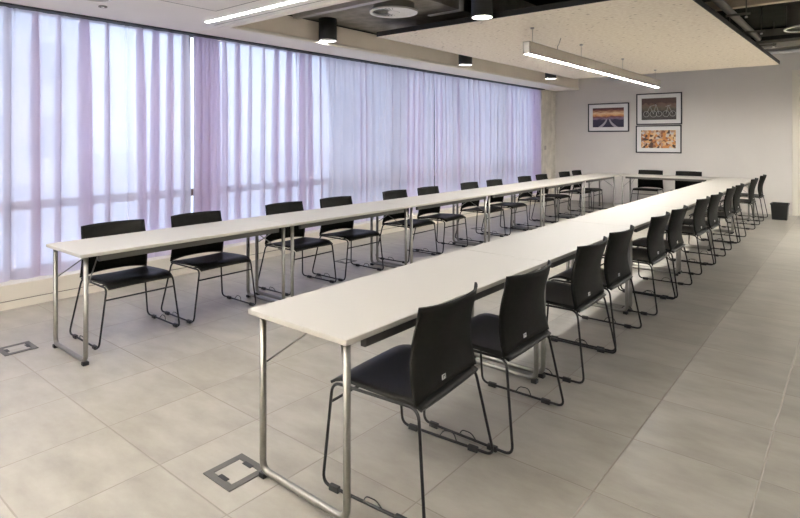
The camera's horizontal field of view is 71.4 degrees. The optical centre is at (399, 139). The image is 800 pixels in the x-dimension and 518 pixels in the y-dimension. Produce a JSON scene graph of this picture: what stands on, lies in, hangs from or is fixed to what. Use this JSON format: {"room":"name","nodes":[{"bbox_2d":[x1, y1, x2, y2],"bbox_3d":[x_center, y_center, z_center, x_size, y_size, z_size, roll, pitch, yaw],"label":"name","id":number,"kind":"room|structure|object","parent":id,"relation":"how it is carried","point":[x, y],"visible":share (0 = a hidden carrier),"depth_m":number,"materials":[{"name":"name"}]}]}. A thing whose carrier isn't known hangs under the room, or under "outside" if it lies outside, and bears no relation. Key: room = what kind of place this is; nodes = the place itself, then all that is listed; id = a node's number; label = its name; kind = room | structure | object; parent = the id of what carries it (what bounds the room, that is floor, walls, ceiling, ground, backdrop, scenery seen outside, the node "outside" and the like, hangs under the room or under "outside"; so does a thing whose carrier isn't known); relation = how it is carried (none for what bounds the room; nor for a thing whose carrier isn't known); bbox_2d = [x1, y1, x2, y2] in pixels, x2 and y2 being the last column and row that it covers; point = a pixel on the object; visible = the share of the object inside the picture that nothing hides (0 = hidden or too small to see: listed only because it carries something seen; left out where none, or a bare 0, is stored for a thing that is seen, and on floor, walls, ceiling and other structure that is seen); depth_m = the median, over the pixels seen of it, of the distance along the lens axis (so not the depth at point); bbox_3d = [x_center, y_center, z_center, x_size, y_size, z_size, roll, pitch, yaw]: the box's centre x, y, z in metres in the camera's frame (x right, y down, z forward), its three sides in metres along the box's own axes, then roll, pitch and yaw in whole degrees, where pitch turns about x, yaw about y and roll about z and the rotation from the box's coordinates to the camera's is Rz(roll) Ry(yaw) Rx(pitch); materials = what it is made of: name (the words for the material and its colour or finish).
{"room":"conference room","nodes":[
{"label":"conference room","id":0,"kind":"room"},
{"bbox_2d":[0,0,336,32],"bbox_3d":[-0.977,-1.233,0.904,9.458,0.080,6.560,0,0,39],"label":"ceiling","id":1,"kind":"structure","parent":0,"point":[157,13],"depth_m":5.12,"materials":[{"name":"white paint"}]},
{"bbox_2d":[82,0,111,2],"bbox_3d":[-2.583,-1.185,4.704,0.270,0.013,0.270,0,0,39],"label":"ceiling speaker","id":2,"kind":"object","parent":1,"relation":"attached to","point":[94,1],"visible":1,"depth_m":4.78,"materials":[{"name":"white plastic"}]},
{"bbox_2d":[88,0,108,1],"bbox_3d":[-2.583,-1.187,4.704,0.224,0.002,0.224,0,0,39],"label":"grille","id":3,"kind":"object","parent":2,"relation":"attached to","point":[88,0],"depth_m":4.77,"materials":[{"name":"metal"}]},
{"bbox_2d":[161,0,322,24],"bbox_3d":[0.899,-1.197,2.516,8.600,0.012,1.532,0,0,39],"label":"trim","id":4,"kind":"structure","parent":1,"relation":"attached to","point":[161,0],"depth_m":5.04,"materials":[{"name":"brown"}]},
{"bbox_2d":[207,0,302,22],"bbox_3d":[-0.643,-1.193,4.594,3.420,0.008,0.038,0,0,39],"label":"recessed light","id":5,"kind":"object","parent":1,"relation":"in","point":[281,4],"visible":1,"depth_m":5.15,"materials":[{"name":"white plastic"}]},
{"bbox_2d":[219,0,354,28],"bbox_3d":[1.445,-1.551,3.221,8.650,0.724,0.085,0,0,39],"label":"trim","id":6,"kind":"structure","parent":0,"point":[337,1],"depth_m":5.27,"materials":[{"name":"white paint"}]},
{"bbox_2d":[0,199,799,517],"bbox_3d":[2.868,1.587,5.666,9.950,0.200,19.200,0,0,39],"label":"floor","id":7,"kind":"structure","parent":0,"point":[695,410],"depth_m":3.06,"materials":[{"name":"tile"}]},
{"bbox_2d":[0,341,38,355],"bbox_3d":[-2.718,1.485,3.955,0.204,0.008,0.204,0,0,39],"label":"box","id":8,"kind":"object","parent":7,"relation":"in","point":[24,346],"visible":1,"depth_m":3.95,"materials":[{"name":"grey metal"}]},
{"bbox_2d":[69,219,179,349],"bbox_3d":[-2.116,1.072,4.295,0.537,0.825,0.628,0,0,39],"label":"chair","id":9,"kind":"object","parent":7,"relation":"on","point":[143,274],"visible":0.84,"depth_m":4.33,"materials":[{"name":"black metal"}]},
{"bbox_2d":[46,218,290,366],"bbox_3d":[-1.748,1.117,4.453,0.610,0.740,1.726,0,0,39],"label":"folding table","id":10,"kind":"object","parent":7,"relation":"on","point":[104,248],"visible":0.86,"depth_m":4.19,"materials":[{"name":"laminate"}]},
{"bbox_2d":[161,210,255,323],"bbox_3d":[-1.662,1.072,4.854,0.537,0.825,0.628,0,0,39],"label":"chair","id":11,"kind":"object","parent":7,"relation":"on","point":[221,259],"visible":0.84,"depth_m":4.89,"materials":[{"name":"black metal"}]},
{"bbox_2d":[203,453,260,491],"bbox_3d":[-0.733,1.485,2.489,0.204,0.008,0.204,0,0,39],"label":"box","id":12,"kind":"object","parent":7,"relation":"in","point":[240,469],"visible":0.88,"depth_m":2.48,"materials":[{"name":"grey metal"}]},
{"bbox_2d":[258,201,336,295],"bbox_3d":[-1.040,1.072,5.638,0.537,0.825,0.628,0,0,38],"label":"chair","id":13,"kind":"object","parent":7,"relation":"on","point":[303,243],"visible":0.77,"depth_m":5.69,"materials":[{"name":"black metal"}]},
{"bbox_2d":[250,202,411,299],"bbox_3d":[-0.651,1.117,5.791,0.610,0.740,1.726,0,0,39],"label":"folding table","id":14,"kind":"object","parent":7,"relation":"on","point":[337,214],"visible":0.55,"depth_m":5.53,"materials":[{"name":"laminate"}]},
{"bbox_2d":[335,258,356,263],"bbox_3d":[-0.665,1.485,6.791,0.204,0.008,0.204,0,0,39],"label":"box","id":15,"kind":"object","parent":7,"relation":"in","point":[340,260],"visible":0.85,"depth_m":6.76,"materials":[{"name":"grey metal"}]},
{"bbox_2d":[312,196,383,280],"bbox_3d":[-0.574,1.072,6.187,0.537,0.825,0.628,0,0,40],"label":"chair","id":16,"kind":"object","parent":7,"relation":"on","point":[352,234],"visible":0.84,"depth_m":6.22,"materials":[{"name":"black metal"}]},
{"bbox_2d":[248,249,545,517],"bbox_3d":[0.112,1.117,2.928,0.610,0.740,1.726,0,0,39],"label":"folding table","id":17,"kind":"object","parent":7,"relation":"on","point":[370,309],"visible":0.79,"depth_m":2.49,"materials":[{"name":"white laminate"}]},
{"bbox_2d":[322,282,493,517],"bbox_3d":[0.051,1.072,2.490,0.537,0.825,0.628,0,0,35],"label":"chair","id":18,"kind":"object","parent":7,"relation":"on","point":[440,357],"visible":0.99,"depth_m":2.34,"materials":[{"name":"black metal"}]},
{"bbox_2d":[379,189,437,263],"bbox_3d":[0.087,1.072,7.014,0.537,0.825,0.628,0,0,38],"label":"chair","id":19,"kind":"object","parent":7,"relation":"on","point":[392,194],"visible":0.7,"depth_m":7.06,"materials":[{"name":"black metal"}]},
{"bbox_2d":[374,191,489,265],"bbox_3d":[0.446,1.117,7.128,0.610,0.740,1.726,0,0,39],"label":"folding table","id":20,"kind":"object","parent":7,"relation":"on","point":[452,198],"visible":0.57,"depth_m":6.90,"materials":[{"name":"laminate"}]},
{"bbox_2d":[413,186,467,253],"bbox_3d":[0.540,1.072,7.549,0.537,0.825,0.628,0,0,39],"label":"chair","id":21,"kind":"object","parent":7,"relation":"on","point":[446,217],"visible":0.82,"depth_m":7.59,"materials":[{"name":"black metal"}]},
{"bbox_2d":[455,182,505,242],"bbox_3d":[1.207,1.072,8.347,0.537,0.825,0.628,0,0,39],"label":"chair","id":22,"kind":"object","parent":7,"relation":"on","point":[467,185],"visible":0.71,"depth_m":8.41,"materials":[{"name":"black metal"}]},
{"bbox_2d":[423,260,563,453],"bbox_3d":[0.511,1.072,2.988,0.537,0.825,0.628,0,0,39],"label":"chair","id":23,"kind":"object","parent":7,"relation":"on","point":[521,323],"visible":0.88,"depth_m":2.81,"materials":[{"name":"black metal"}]},
{"bbox_2d":[455,184,544,243],"bbox_3d":[1.543,1.117,8.466,0.610,0.740,1.726,0,0,39],"label":"folding table","id":24,"kind":"object","parent":7,"relation":"on","point":[508,189],"visible":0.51,"depth_m":8.27,"materials":[{"name":"laminate"}]},
{"bbox_2d":[481,179,528,235],"bbox_3d":[1.683,1.072,8.927,0.537,0.825,0.628,0,0,40],"label":"chair","id":25,"kind":"object","parent":7,"relation":"on","point":[494,182],"visible":0.76,"depth_m":8.97,"materials":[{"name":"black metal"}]},
{"bbox_2d":[513,176,555,226],"bbox_3d":[2.359,1.072,9.756,0.537,0.825,0.628,0,0,40],"label":"chair","id":26,"kind":"object","parent":7,"relation":"on","point":[520,178],"visible":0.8,"depth_m":9.84,"materials":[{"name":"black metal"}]},
{"bbox_2d":[464,220,629,378],"bbox_3d":[1.209,1.117,4.266,0.610,0.740,1.726,0,0,39],"label":"folding table","id":27,"kind":"object","parent":7,"relation":"on","point":[557,243],"visible":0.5,"depth_m":4.03,"materials":[{"name":"laminate"}]},
{"bbox_2d":[514,178,584,228],"bbox_3d":[2.640,1.117,9.804,0.610,0.740,1.726,0,0,39],"label":"folding table","id":28,"kind":"object","parent":7,"relation":"on","point":[554,183],"visible":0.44,"depth_m":9.61,"materials":[{"name":"laminate"}]},
{"bbox_2d":[531,174,570,222],"bbox_3d":[2.799,1.072,10.287,0.537,0.825,0.628,0,0,38],"label":"chair","id":29,"kind":"object","parent":7,"relation":"on","point":[538,176],"visible":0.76,"depth_m":10.35,"materials":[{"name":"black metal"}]},
{"bbox_2d":[556,171,591,215],"bbox_3d":[3.475,1.072,11.143,0.537,0.825,0.628,0,0,41],"label":"chair","id":30,"kind":"object","parent":7,"relation":"on","point":[565,173],"visible":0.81,"depth_m":11.19,"materials":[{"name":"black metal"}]},
{"bbox_2d":[544,236,616,383],"bbox_3d":[1.092,1.072,3.741,0.537,0.825,0.628,0,0,39],"label":"chair","id":31,"kind":"object","parent":7,"relation":"on","point":[585,289],"visible":0.84,"depth_m":3.54,"materials":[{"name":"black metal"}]},
{"bbox_2d":[568,170,602,212],"bbox_3d":[3.886,1.072,11.640,0.537,0.825,0.628,0,0,38],"label":"chair","id":32,"kind":"object","parent":7,"relation":"on","point":[574,172],"visible":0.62,"depth_m":11.69,"materials":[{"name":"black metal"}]},
{"bbox_2d":[557,174,616,216],"bbox_3d":[3.737,1.117,11.142,0.610,0.740,1.726,0,0,39],"label":"folding table","id":33,"kind":"object","parent":7,"relation":"on","point":[588,178],"visible":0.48,"depth_m":11.05,"materials":[{"name":"laminate"}]},
{"bbox_2d":[546,225,641,351],"bbox_3d":[1.484,1.072,4.247,0.537,0.825,0.628,0,0,39],"label":"chair","id":34,"kind":"object","parent":7,"relation":"on","point":[616,271],"visible":0.74,"depth_m":4.05,"materials":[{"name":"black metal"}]},
{"bbox_2d":[591,173,623,205],"bbox_3d":[4.479,1.117,12.046,0.606,0.740,0.606,0,0,39],"label":"table","id":35,"kind":"object","parent":7,"relation":"on","point":[617,174],"visible":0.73,"depth_m":12.13,"materials":[{"name":"white laminate"}]},
{"bbox_2d":[566,204,681,311],"bbox_3d":[2.306,1.117,5.604,0.610,0.740,1.726,0,0,39],"label":"folding table","id":36,"kind":"object","parent":7,"relation":"on","point":[639,216],"visible":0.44,"depth_m":5.38,"materials":[{"name":"laminate"}]},
{"bbox_2d":[596,211,675,315],"bbox_3d":[2.136,1.072,5.038,0.537,0.825,0.628,0,0,39],"label":"chair","id":37,"kind":"object","parent":7,"relation":"on","point":[655,252],"visible":0.7,"depth_m":4.82,"materials":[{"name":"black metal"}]},
{"bbox_2d":[630,170,663,201],"bbox_3d":[5.229,1.072,11.740,0.628,0.825,0.537,0,0,38],"label":"chair","id":38,"kind":"object","parent":7,"relation":"on","point":[641,182],"visible":0.62,"depth_m":11.86,"materials":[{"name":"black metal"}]},
{"bbox_2d":[620,205,691,297],"bbox_3d":[2.553,1.072,5.537,0.537,0.825,0.628,0,0,39],"label":"chair","id":39,"kind":"object","parent":7,"relation":"on","point":[675,242],"visible":0.84,"depth_m":5.34,"materials":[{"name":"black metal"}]},
{"bbox_2d":[626,193,710,273],"bbox_3d":[3.403,1.117,6.941,0.610,0.740,1.726,0,0,39],"label":"folding table","id":40,"kind":"object","parent":7,"relation":"on","point":[664,199],"visible":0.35,"depth_m":6.79,"materials":[{"name":"laminate"}]},
{"bbox_2d":[619,174,718,204],"bbox_3d":[5.422,1.117,11.273,1.726,0.740,0.610,0,0,39],"label":"folding table","id":41,"kind":"object","parent":7,"relation":"on","point":[630,177],"visible":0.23,"depth_m":11.15,"materials":[{"name":"laminate"}]},
{"bbox_2d":[652,196,713,274],"bbox_3d":[3.272,1.072,6.434,0.537,0.825,0.628,0,0,40],"label":"chair","id":42,"kind":"object","parent":7,"relation":"on","point":[699,227],"visible":0.77,"depth_m":6.21,"materials":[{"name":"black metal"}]},
{"bbox_2d":[670,171,701,190],"bbox_3d":[5.794,1.072,11.277,0.628,0.825,0.537,0,0,40],"label":"chair","id":43,"kind":"object","parent":7,"relation":"on","point":[678,184],"visible":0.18,"depth_m":11.48,"materials":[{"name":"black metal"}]},
{"bbox_2d":[668,192,725,264],"bbox_3d":[3.698,1.072,6.925,0.537,0.825,0.628,0,0,40],"label":"chair","id":44,"kind":"object","parent":7,"relation":"on","point":[713,222],"visible":0.8,"depth_m":6.71,"materials":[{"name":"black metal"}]},
{"bbox_2d":[666,185,732,248],"bbox_3d":[4.500,1.117,8.279,0.610,0.740,1.726,0,0,39],"label":"folding table","id":45,"kind":"object","parent":7,"relation":"on","point":[693,189],"visible":0.34,"depth_m":8.27,"materials":[{"name":"laminate"}]},
{"bbox_2d":[688,186,737,249],"bbox_3d":[4.378,1.072,7.777,0.537,0.825,0.628,0,0,38],"label":"chair","id":46,"kind":"object","parent":7,"relation":"on","point":[727,213],"visible":0.68,"depth_m":7.55,"materials":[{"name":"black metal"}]},
{"bbox_2d":[694,179,750,232],"bbox_3d":[5.596,1.117,9.617,0.610,0.740,1.726,0,0,39],"label":"folding table","id":47,"kind":"object","parent":7,"relation":"on","point":[714,182],"visible":0.43,"depth_m":9.61,"materials":[{"name":"laminate"}]},
{"bbox_2d":[700,183,745,242],"bbox_3d":[4.820,1.072,8.307,0.537,0.825,0.628,0,0,39],"label":"chair","id":48,"kind":"object","parent":7,"relation":"on","point":[736,208],"visible":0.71,"depth_m":8.09,"materials":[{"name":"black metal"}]},
{"bbox_2d":[716,177,754,217],"bbox_3d":[6.338,1.117,10.522,0.606,0.740,0.606,0,0,39],"label":"table","id":49,"kind":"object","parent":7,"relation":"on","point":[720,177],"visible":0.32,"depth_m":10.57,"materials":[{"name":"white laminate"}]},
{"bbox_2d":[719,178,759,229],"bbox_3d":[5.784,1.072,9.483,0.537,0.825,0.628,0,0,39],"label":"chair","id":50,"kind":"object","parent":7,"relation":"on","point":[751,200],"visible":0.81,"depth_m":9.26,"materials":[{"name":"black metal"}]},
{"bbox_2d":[736,174,767,220],"bbox_3d":[6.520,1.072,10.392,0.537,0.825,0.628,0,0,39],"label":"chair","id":51,"kind":"object","parent":7,"relation":"on","point":[759,195],"visible":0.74,"depth_m":10.17,"materials":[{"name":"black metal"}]},
{"bbox_2d":[770,202,789,220],"bbox_3d":[7.043,1.335,10.325,0.284,0.305,0.274,0,0,39],"label":"waste bin","id":52,"kind":"object","parent":7,"relation":"on","point":[779,210],"visible":1,"depth_m":10.24,"materials":[{"name":"black plastic"}]},
{"bbox_2d":[291,0,535,33],"bbox_3d":[1.845,-1.706,9.253,1.780,0.415,9.750,0,0,39],"label":"ceiling","id":53,"kind":"structure","parent":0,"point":[360,18],"depth_m":6.91,"materials":[{"name":"paint"}]},
{"bbox_2d":[541,90,554,197],"bbox_3d":[-1.531,-0.213,7.721,0.540,3.400,16.400,0,0,39],"label":"wall","id":54,"kind":"structure","parent":0,"point":[547,97],"depth_m":13.63,"materials":[{"name":"concrete"}]},
{"bbox_2d":[0,2,544,89],"bbox_3d":[-1.167,-1.185,7.779,0.190,0.015,14.350,0,0,39],"label":"track","id":55,"kind":"object","parent":54,"relation":"attached to","point":[9,5],"visible":0.79,"depth_m":6.41,"materials":[{"name":"black metal"}]},
{"bbox_2d":[0,6,190,282],"bbox_3d":[-4.045,0.043,4.296,0.118,2.437,5.215,0,0,39],"label":"curtain","id":56,"kind":"object","parent":55,"relation":"hanging from","point":[95,116],"visible":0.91,"depth_m":5.40,"materials":[{"name":"fabric"}]},
{"bbox_2d":[193,36,298,245],"bbox_3d":[-1.862,0.043,6.955,0.114,2.437,1.545,0,0,39],"label":"curtain","id":57,"kind":"object","parent":55,"relation":"hanging from","point":[246,139],"visible":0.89,"depth_m":6.85,"materials":[{"name":"fabric"}]},
{"bbox_2d":[298,53,434,230],"bbox_3d":[-0.378,0.043,8.764,0.064,2.437,3.125,0,0,39],"label":"curtain","id":58,"kind":"object","parent":55,"relation":"hanging from","point":[366,130],"visible":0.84,"depth_m":8.50,"materials":[{"name":"fabric"}]},
{"bbox_2d":[435,74,540,208],"bbox_3d":[1.984,0.043,11.645,0.066,2.437,4.315,0,0,39],"label":"curtain","id":59,"kind":"object","parent":55,"relation":"hanging from","point":[484,130],"visible":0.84,"depth_m":11.24,"materials":[{"name":"fabric"}]},
{"bbox_2d":[0,193,545,310],"bbox_3d":[-1.718,1.379,7.422,0.630,0.215,15.700,0,0,39],"label":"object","id":60,"kind":"structure","parent":54,"relation":"attached to","point":[18,293],"depth_m":5.82,"materials":[{"name":"beige"}]},
{"bbox_2d":[287,15,376,34],"bbox_3d":[0.894,-1.483,10.033,0.760,0.030,9.750,0,0,39],"label":"trim","id":61,"kind":"structure","parent":54,"relation":"attached to","point":[287,15],"depth_m":7.44,"materials":[{"name":"black metal"}]},
{"bbox_2d":[191,26,578,90],"bbox_3d":[0.899,-1.216,9.974,0.858,0.045,9.835,0,0,39],"label":"trim","id":62,"kind":"structure","parent":54,"relation":"attached to","point":[242,33],"depth_m":7.85,"materials":[{"name":"white paint"}]},
{"bbox_2d":[241,15,577,87],"bbox_3d":[0.919,-1.351,10.012,0.825,0.235,9.750,0,0,39],"label":"trim","id":63,"kind":"structure","parent":54,"relation":"attached to","point":[304,28],"depth_m":8.06,"materials":[{"name":"beige paint"}]},
{"bbox_2d":[434,80,434,185],"bbox_3d":[0.334,-0.015,10.027,0.100,2.575,1.794,0,0,39],"label":"window","id":64,"kind":"structure","parent":54,"relation":"in","point":[434,80],"depth_m":10.42,"materials":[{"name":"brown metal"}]},
{"bbox_2d":[545,73,555,78],"bbox_3d":[3.106,-1.373,11.484,0.224,0.251,0.224,0,0,39],"label":"recessed light","id":65,"kind":"object","parent":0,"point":[547,75],"visible":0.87,"depth_m":11.40,"materials":[{"name":"black metal"}]},
{"bbox_2d":[524,0,799,31],"bbox_3d":[4.247,-2.013,7.348,9.950,0.200,10.050,0,0,39],"label":"ceiling slab","id":66,"kind":"structure","parent":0,"point":[776,13],"depth_m":8.54,"materials":[{"name":"black concrete"}]},
{"bbox_2d":[293,0,388,19],"bbox_3d":[0.251,-1.468,5.432,3.900,0.060,0.080,0,0,39],"label":"cable tray","id":67,"kind":"object","parent":66,"relation":"hanging from","point":[357,3],"visible":0.8,"depth_m":6.19,"materials":[{"name":"metal"}]},
{"bbox_2d":[370,0,417,17],"bbox_3d":[-0.071,-1.448,6.175,0.530,0.100,0.530,0,0,39],"label":"air vent","id":68,"kind":"object","parent":66,"relation":"in","point":[391,8],"visible":1,"depth_m":6.08,"materials":[{"name":"white metal"}]},
{"bbox_2d":[428,0,470,16],"bbox_3d":[0.770,-1.698,6.869,0.480,0.430,0.800,0,0,39],"label":"air duct","id":69,"kind":"object","parent":66,"relation":"attached to","point":[461,2],"visible":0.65,"depth_m":6.48,"materials":[{"name":"grey metal"}]},
{"bbox_2d":[471,0,492,19],"bbox_3d":[0.859,-1.593,5.826,0.224,0.641,0.224,0,0,39],"label":"recessed light","id":70,"kind":"object","parent":66,"relation":"in","point":[480,9],"visible":1,"depth_m":5.74,"materials":[{"name":"black metal"}]},
{"bbox_2d":[377,0,779,78],"bbox_3d":[3.120,-1.598,8.285,3.640,0.630,6.330,0,0,39],"label":"ceiling panel","id":71,"kind":"object","parent":66,"relation":"hanging from","point":[662,36],"visible":0.84,"depth_m":6.96,"materials":[{"name":"beige wood"}]},
{"bbox_2d":[523,27,660,87],"bbox_3d":[3.134,-1.123,8.364,0.084,0.320,5.390,0,0,39],"label":"pendant lamp","id":72,"kind":"object","parent":71,"relation":"hanging from","point":[530,48],"visible":1,"depth_m":7.51,"materials":[{"name":"metal"}]},
{"bbox_2d":[527,54,658,87],"bbox_3d":[3.134,-0.971,8.364,0.066,0.008,5.376,0,0,39],"label":"diffuser","id":73,"kind":"object","parent":72,"relation":"attached to","point":[548,57],"depth_m":7.80,"materials":[{"name":"white plastic"}]},
{"bbox_2d":[726,0,749,17],"bbox_3d":[4.191,-1.703,6.909,0.260,0.420,0.032,0,0,39],"label":"hanger","id":74,"kind":"object","parent":66,"relation":"hanging from","point":[746,13],"visible":1,"depth_m":6.87,"materials":[{"name":"grey metal"}]},
{"bbox_2d":[743,6,764,34],"bbox_3d":[5.079,-1.703,7.992,0.260,0.420,0.032,0,0,39],"label":"hanger","id":75,"kind":"object","parent":66,"relation":"hanging from","point":[761,30],"visible":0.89,"depth_m":7.93,"materials":[{"name":"grey metal"}]},
{"bbox_2d":[760,22,776,47],"bbox_3d":[6.030,-1.703,9.152,0.260,0.420,0.032,0,0,39],"label":"hanger","id":76,"kind":"object","parent":66,"relation":"hanging from","point":[773,44],"visible":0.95,"depth_m":9.09,"materials":[{"name":"grey metal"}]},
{"bbox_2d":[745,27,799,47],"bbox_3d":[8.090,-1.753,8.368,4.900,0.240,0.600,0,0,39],"label":"air duct","id":77,"kind":"object","parent":66,"relation":"hanging from","point":[777,31],"visible":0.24,"depth_m":9.46,"materials":[{"name":"grey metal"}]},
{"bbox_2d":[783,2,799,32],"bbox_3d":[5.780,-1.738,7.869,0.600,0.350,0.600,0,0,39],"label":"ceiling lamp","id":78,"kind":"object","parent":66,"relation":"in","point":[793,9],"visible":1,"depth_m":7.85,"materials":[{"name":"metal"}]},
{"bbox_2d":[555,45,799,212],"bbox_3d":[7.370,-0.213,11.156,9.950,3.400,0.200,0,0,39],"label":"wall","id":79,"kind":"structure","parent":0,"point":[737,122],"depth_m":11.81,"materials":[{"name":"white paint"}]},
{"bbox_2d":[319,17,336,41],"bbox_3d":[-0.900,-1.363,6.946,0.224,0.271,0.224,0,0,39],"label":"recessed light","id":80,"kind":"object","parent":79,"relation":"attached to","point":[327,25],"visible":1,"depth_m":6.85,"materials":[{"name":"black metal"}]},
{"bbox_2d":[459,55,471,65],"bbox_3d":[1.079,-1.363,9.202,0.224,0.271,0.224,0,0,39],"label":"recessed light","id":81,"kind":"object","parent":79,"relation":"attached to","point":[463,60],"visible":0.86,"depth_m":9.11,"materials":[{"name":"black metal"}]},
{"bbox_2d":[588,102,628,131],"bbox_3d":[4.876,-0.508,13.052,0.950,0.670,0.029,0,0,39],"label":"framed picture","id":82,"kind":"object","parent":79,"relation":"attached to","point":[603,117],"visible":1,"depth_m":13.04,"materials":[{"name":"black"}]},
{"bbox_2d":[593,107,623,126],"bbox_3d":[4.875,-0.508,13.050,0.720,0.452,0.002,0,0,39],"label":"print","id":83,"kind":"object","parent":82,"relation":"attached to","point":[602,116],"depth_m":13.04,"materials":[{"name":"multicoloured"}]},
{"bbox_2d":[636,92,681,124],"bbox_3d":[5.734,-0.673,12.348,0.950,0.700,0.029,0,0,39],"label":"framed picture","id":84,"kind":"object","parent":79,"relation":"attached to","point":[651,108],"visible":1,"depth_m":12.34,"materials":[{"name":"black"}]},
{"bbox_2d":[642,97,675,119],"bbox_3d":[5.733,-0.673,12.347,0.720,0.481,0.002,0,0,39],"label":"print","id":85,"kind":"object","parent":84,"relation":"attached to","point":[653,108],"depth_m":12.34,"materials":[{"name":"grey"}]},
{"bbox_2d":[636,125,681,152],"bbox_3d":[5.727,-0.001,12.354,0.950,0.615,0.029,0,0,39],"label":"framed picture","id":86,"kind":"object","parent":79,"relation":"attached to","point":[649,138],"visible":1,"depth_m":12.34,"materials":[{"name":"black"}]},
{"bbox_2d":[641,130,675,147],"bbox_3d":[5.725,-0.001,12.353,0.720,0.396,0.002,0,0,39],"label":"print","id":87,"kind":"object","parent":86,"relation":"attached to","point":[649,138],"depth_m":12.35},
{"bbox_2d":[563,197,791,215],"bbox_3d":[5.748,1.460,12.349,4.830,0.055,0.012,0,0,39],"label":"baseboard","id":88,"kind":"structure","parent":79,"relation":"attached to","point":[595,200],"depth_m":12.89,"materials":[{"name":"grey"}]},
{"bbox_2d":[768,48,799,53],"bbox_3d":[9.043,-1.713,9.609,5.000,0.080,0.080,0,0,39],"label":"pipe","id":89,"kind":"object","parent":79,"relation":"attached to","point":[795,50],"visible":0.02,"depth_m":10.84,"materials":[{"name":"grey metal"}]},
{"bbox_2d":[792,70,799,215],"bbox_3d":[8.359,0.072,10.242,1.880,2.830,0.161,0,0,39],"label":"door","id":90,"kind":"structure","parent":79,"relation":"in","point":[795,73],"depth_m":10.77,"materials":[{"name":"beige wood"}]},
{"bbox_3d":[5.877,-0.213,1.647,0.200,3.400,16.400,0,0,39],"label":"wall","id":91,"kind":"structure","parent":0,"visible":0},
{"bbox_2d":[705,0,799,10],"bbox_3d":[5.912,-1.773,6.028,5.300,0.120,0.120,0,0,39],"label":"ceiling beam","id":92,"kind":"structure","parent":91,"relation":"attached to","point":[734,4],"depth_m":7.17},
{"bbox_2d":[751,33,799,41],"bbox_3d":[7.533,-1.613,7.570,4.750,0.060,0.060,0,0,39],"label":"channel","id":93,"kind":"object","parent":91,"relation":"attached to","point":[797,35],"visible":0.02,"depth_m":8.79,"materials":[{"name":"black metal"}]},
{"label":"outside","id":94,"kind":"structure","parent":0,"visible":0},
{"bbox_2d":[191,152,192,212],"bbox_3d":[-20.013,1.862,35.808,63.640,0.250,110.000,0,0,39],"label":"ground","id":95,"kind":"structure","parent":94,"point":[191,152],"depth_m":24.62,"materials":[{"name":"white"}]},
{"bbox_3d":[3.176,-1.703,5.672,0.260,0.420,0.032,0,0,39],"label":"hanger","id":96,"kind":"object","parent":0,"visible":0},
{"bbox_2d":[711,0,761,40],"bbox_3d":[3.967,-1.613,6.802,0.088,0.090,5.550,0,0,40],"label":"pipe","id":97,"kind":"object","parent":96,"relation":"hanging from","point":[721,4],"visible":1,"depth_m":7.35,"materials":[{"name":"grey metal"}]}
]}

